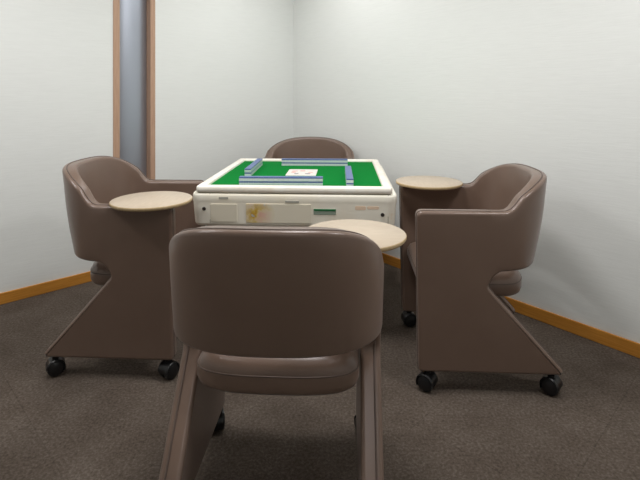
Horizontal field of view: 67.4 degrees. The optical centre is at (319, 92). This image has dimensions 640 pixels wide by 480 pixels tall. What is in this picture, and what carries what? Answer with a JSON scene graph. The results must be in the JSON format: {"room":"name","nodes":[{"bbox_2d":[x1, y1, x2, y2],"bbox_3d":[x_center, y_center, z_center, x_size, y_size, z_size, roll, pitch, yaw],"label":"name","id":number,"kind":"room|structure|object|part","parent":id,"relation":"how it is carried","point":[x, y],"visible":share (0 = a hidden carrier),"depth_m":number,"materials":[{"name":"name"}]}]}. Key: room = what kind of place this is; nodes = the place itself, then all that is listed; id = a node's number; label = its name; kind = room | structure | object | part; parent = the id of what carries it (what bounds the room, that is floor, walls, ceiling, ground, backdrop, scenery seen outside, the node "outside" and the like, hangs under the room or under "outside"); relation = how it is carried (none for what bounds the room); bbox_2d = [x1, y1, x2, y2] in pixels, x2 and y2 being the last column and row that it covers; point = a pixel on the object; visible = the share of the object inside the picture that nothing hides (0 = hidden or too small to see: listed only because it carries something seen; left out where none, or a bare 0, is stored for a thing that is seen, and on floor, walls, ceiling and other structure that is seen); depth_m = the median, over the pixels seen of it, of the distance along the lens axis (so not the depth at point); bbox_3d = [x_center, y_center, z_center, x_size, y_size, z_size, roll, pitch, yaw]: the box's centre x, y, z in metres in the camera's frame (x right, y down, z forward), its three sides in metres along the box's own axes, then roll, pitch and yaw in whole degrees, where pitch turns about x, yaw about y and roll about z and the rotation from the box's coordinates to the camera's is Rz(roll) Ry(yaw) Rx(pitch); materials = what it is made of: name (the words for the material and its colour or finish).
{"room":"mahjong room","nodes":[
{"label":"mahjong room","id":0,"kind":"room"},
{"bbox_2d":[0,0,292,292],"bbox_3d":[-2.079,-0.005,2.641,5.220,2.450,0.140,0,0,-44],"label":"wall","id":1,"kind":"structure","parent":0,"point":[224,68],"depth_m":3.16,"materials":[{"name":"paint"}]},
{"bbox_2d":[0,271,91,304],"bbox_3d":[-2.039,1.187,2.576,4.988,0.066,0.010,0,0,-44],"label":"baseboard","id":2,"kind":"structure","parent":1,"relation":"attached to","point":[29,291],"depth_m":2.92,"materials":[{"name":"brown wood"}]},
{"bbox_2d":[113,0,154,179],"bbox_3d":[-1.313,-0.005,3.349,0.294,2.450,0.106,0,0,-44],"label":"window","id":3,"kind":"structure","parent":1,"relation":"in","point":[133,20],"depth_m":3.35,"materials":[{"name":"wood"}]},
{"bbox_3d":[-1.319,-0.005,3.361,0.214,2.450,0.049,0,0,-44],"label":"pane","id":4,"kind":"part","parent":3,"relation":"part of","materials":[{"name":"grey metal"}]},
{"bbox_2d":[0,263,639,479],"bbox_3d":[-0.524,1.260,0.722,5.840,0.080,5.199,0,0,-44],"label":"floor","id":5,"kind":"structure","parent":0,"point":[99,418],"depth_m":1.80,"materials":[{"name":"carpet"}]},
{"bbox_2d":[45,156,203,379],"bbox_3d":[-0.874,0.772,2.293,0.652,0.896,0.749,0,0,3],"label":"barrel chair","id":6,"kind":"object","parent":5,"relation":"on","point":[123,220],"visible":0.8,"depth_m":2.04,"materials":[{"name":"brown leather"}]},
{"bbox_3d":[-0.833,0.797,2.340,0.433,0.113,0.482,0,0,3],"label":"seat","id":7,"kind":"part","parent":6,"relation":"part of","materials":[{"name":"brown leather"}]},
{"bbox_3d":[-0.904,0.808,2.067,0.563,0.659,0.078,0,0,3],"label":"panel","id":8,"kind":"part","parent":6,"relation":"part of","materials":[{"name":"brown leather"}]},
{"bbox_3d":[-1.036,0.543,2.351,0.305,0.433,0.631,0,0,3],"label":"backrest","id":9,"kind":"part","parent":6,"relation":"part of","materials":[{"name":"brown leather"}]},
{"bbox_2d":[109,191,192,211],"bbox_3d":[-0.733,0.470,2.095,0.342,0.015,0.342,0,0,17],"label":"tray","id":10,"kind":"object","parent":6,"relation":"on","point":[154,201],"depth_m":2.04,"materials":[{"name":"beige wood"}]},
{"bbox_3d":[-0.894,0.808,2.620,0.528,0.659,0.078,0,0,3],"label":"panel","id":11,"kind":"part","parent":6,"relation":"part of","materials":[{"name":"brown leather"}]},
{"bbox_2d":[159,219,406,479],"bbox_3d":[-0.080,0.779,1.474,0.715,0.881,0.592,0,0,3],"label":"barrel chair","id":12,"kind":"object","parent":5,"relation":"on","point":[257,310],"visible":1,"depth_m":1.25,"materials":[{"name":"brown leather"}]},
{"bbox_3d":[-0.398,0.817,1.483,0.077,0.642,0.558,0,0,3],"label":"panel","id":13,"kind":"part","parent":12,"relation":"part of","materials":[{"name":"brown leather"}]},
{"bbox_3d":[-0.130,0.536,1.329,0.630,0.388,0.298,0,0,3],"label":"backrest","id":14,"kind":"part","parent":12,"relation":"part of","materials":[{"name":"brown leather"}]},
{"bbox_3d":[-0.119,0.797,1.544,0.482,0.113,0.403,0,0,3],"label":"seat","id":15,"kind":"part","parent":12,"relation":"part of","materials":[{"name":"brown leather"}]},
{"bbox_2d":[309,219,406,251],"bbox_3d":[0.113,0.480,1.588,0.342,0.035,0.342,0,0,0],"label":"tray","id":16,"kind":"object","parent":12,"relation":"on","point":[388,237],"depth_m":1.61,"materials":[{"name":"beige wood"}]},
{"bbox_3d":[0.153,0.817,1.455,0.077,0.642,0.558,0,0,3],"label":"panel","id":17,"kind":"part","parent":12,"relation":"part of","materials":[{"name":"brown leather"}]},
{"bbox_2d":[193,158,396,226],"bbox_3d":[-0.103,0.832,2.764,0.990,0.776,0.989,0,0,3],"label":"table","id":18,"kind":"object","parent":5,"relation":"on","point":[219,200],"visible":0.73,"depth_m":2.29,"materials":[{"name":"beige plastic"}]},
{"bbox_3d":[-0.459,0.573,2.296,0.127,0.086,0.013,0,0,3],"label":"drawer","id":19,"kind":"part","parent":18,"relation":"part of","materials":[{"name":"beige plastic"}]},
{"bbox_3d":[-0.197,0.573,2.283,0.311,0.092,0.014,0,0,3],"label":"door panel","id":20,"kind":"part","parent":18,"relation":"part of","materials":[{"name":"white plastic"}]},
{"bbox_3d":[-0.103,0.459,2.765,0.170,0.005,0.210,0,0,3],"label":"plate","id":21,"kind":"part","parent":18,"relation":"part of","materials":[{"name":"white plastic"}]},
{"bbox_3d":[-0.397,0.448,2.652,0.035,0.021,0.024,0,0,2],"label":"tile","id":22,"kind":"structure","parent":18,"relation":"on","visible":0},
{"bbox_2d":[245,168,250,172],"bbox_3d":[-0.398,0.427,2.652,0.034,0.021,0.024,0,0,2],"label":"tile","id":23,"kind":"object","parent":22,"relation":"on","point":[247,170],"depth_m":2.64,"materials":[{"name":"white"}]},
{"label":"tile","id":24,"kind":"structure","parent":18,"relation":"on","visible":0},
{"bbox_2d":[346,178,353,182],"bbox_3d":[0.146,0.427,2.344,0.034,0.021,0.024,0,0,2],"label":"tile","id":25,"kind":"object","parent":24,"relation":"on","point":[348,180],"depth_m":2.33,"materials":[{"name":"white"}]},
{"bbox_3d":[-0.022,0.448,2.389,0.024,0.021,0.035,0,0,1],"label":"tile","id":26,"kind":"structure","parent":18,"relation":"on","visible":0},
{"bbox_2d":[313,176,322,181],"bbox_3d":[-0.010,0.427,2.389,0.048,0.021,0.035,0,0,1],"label":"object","id":27,"kind":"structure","parent":26,"relation":"on","point":[315,178],"depth_m":2.37,"materials":[{"name":"white plastic"}]},
{"bbox_2d":[264,137,354,158],"bbox_3d":[-0.082,0.782,3.514,0.691,0.875,0.600,0,0,3],"label":"barrel chair","id":28,"kind":"object","parent":5,"relation":"on","point":[298,147],"visible":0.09,"depth_m":3.73,"materials":[{"name":"brown leather"}]},
{"bbox_2d":[396,163,562,395],"bbox_3d":[0.699,0.782,2.301,0.621,0.875,0.765,0,0,3],"label":"barrel chair","id":29,"kind":"object","parent":5,"relation":"on","point":[465,249],"visible":1,"depth_m":1.94,"materials":[{"name":"brown leather"}]},
{"bbox_2d":[396,176,462,189],"bbox_3d":[0.571,0.470,2.519,0.342,0.015,0.342,0,0,28],"label":"tray","id":30,"kind":"object","parent":29,"relation":"on","point":[408,182],"depth_m":2.48,"materials":[{"name":"beige wood"}]},
{"bbox_3d":[0.714,0.808,2.513,0.585,0.659,0.078,0,0,3],"label":"panel","id":31,"kind":"part","parent":29,"relation":"part of","materials":[{"name":"brown leather"}]},
{"bbox_3d":[0.665,0.797,2.239,0.458,0.113,0.482,0,0,3],"label":"seat","id":32,"kind":"part","parent":29,"relation":"part of","materials":[{"name":"brown leather"}]},
{"bbox_3d":[0.686,0.808,1.961,0.585,0.659,0.078,0,0,3],"label":"panel","id":33,"kind":"part","parent":29,"relation":"part of","materials":[{"name":"brown leather"}]},
{"bbox_3d":[0.855,0.554,2.229,0.301,0.412,0.631,0,0,3],"label":"backrest","id":34,"kind":"part","parent":29,"relation":"part of","materials":[{"name":"brown leather"}]},
{"bbox_2d":[293,0,639,342],"bbox_3d":[1.353,-0.005,2.457,0.120,2.450,4.900,0,0,-39],"label":"wall","id":35,"kind":"structure","parent":0,"point":[461,90],"depth_m":2.67,"materials":[{"name":"paint"}]},
{"bbox_2d":[382,253,639,357],"bbox_3d":[1.271,1.187,2.455,0.010,0.066,4.800,0,0,-39],"label":"baseboard","id":36,"kind":"structure","parent":35,"relation":"attached to","point":[616,342],"depth_m":2.44,"materials":[{"name":"brown wood"}]}
]}

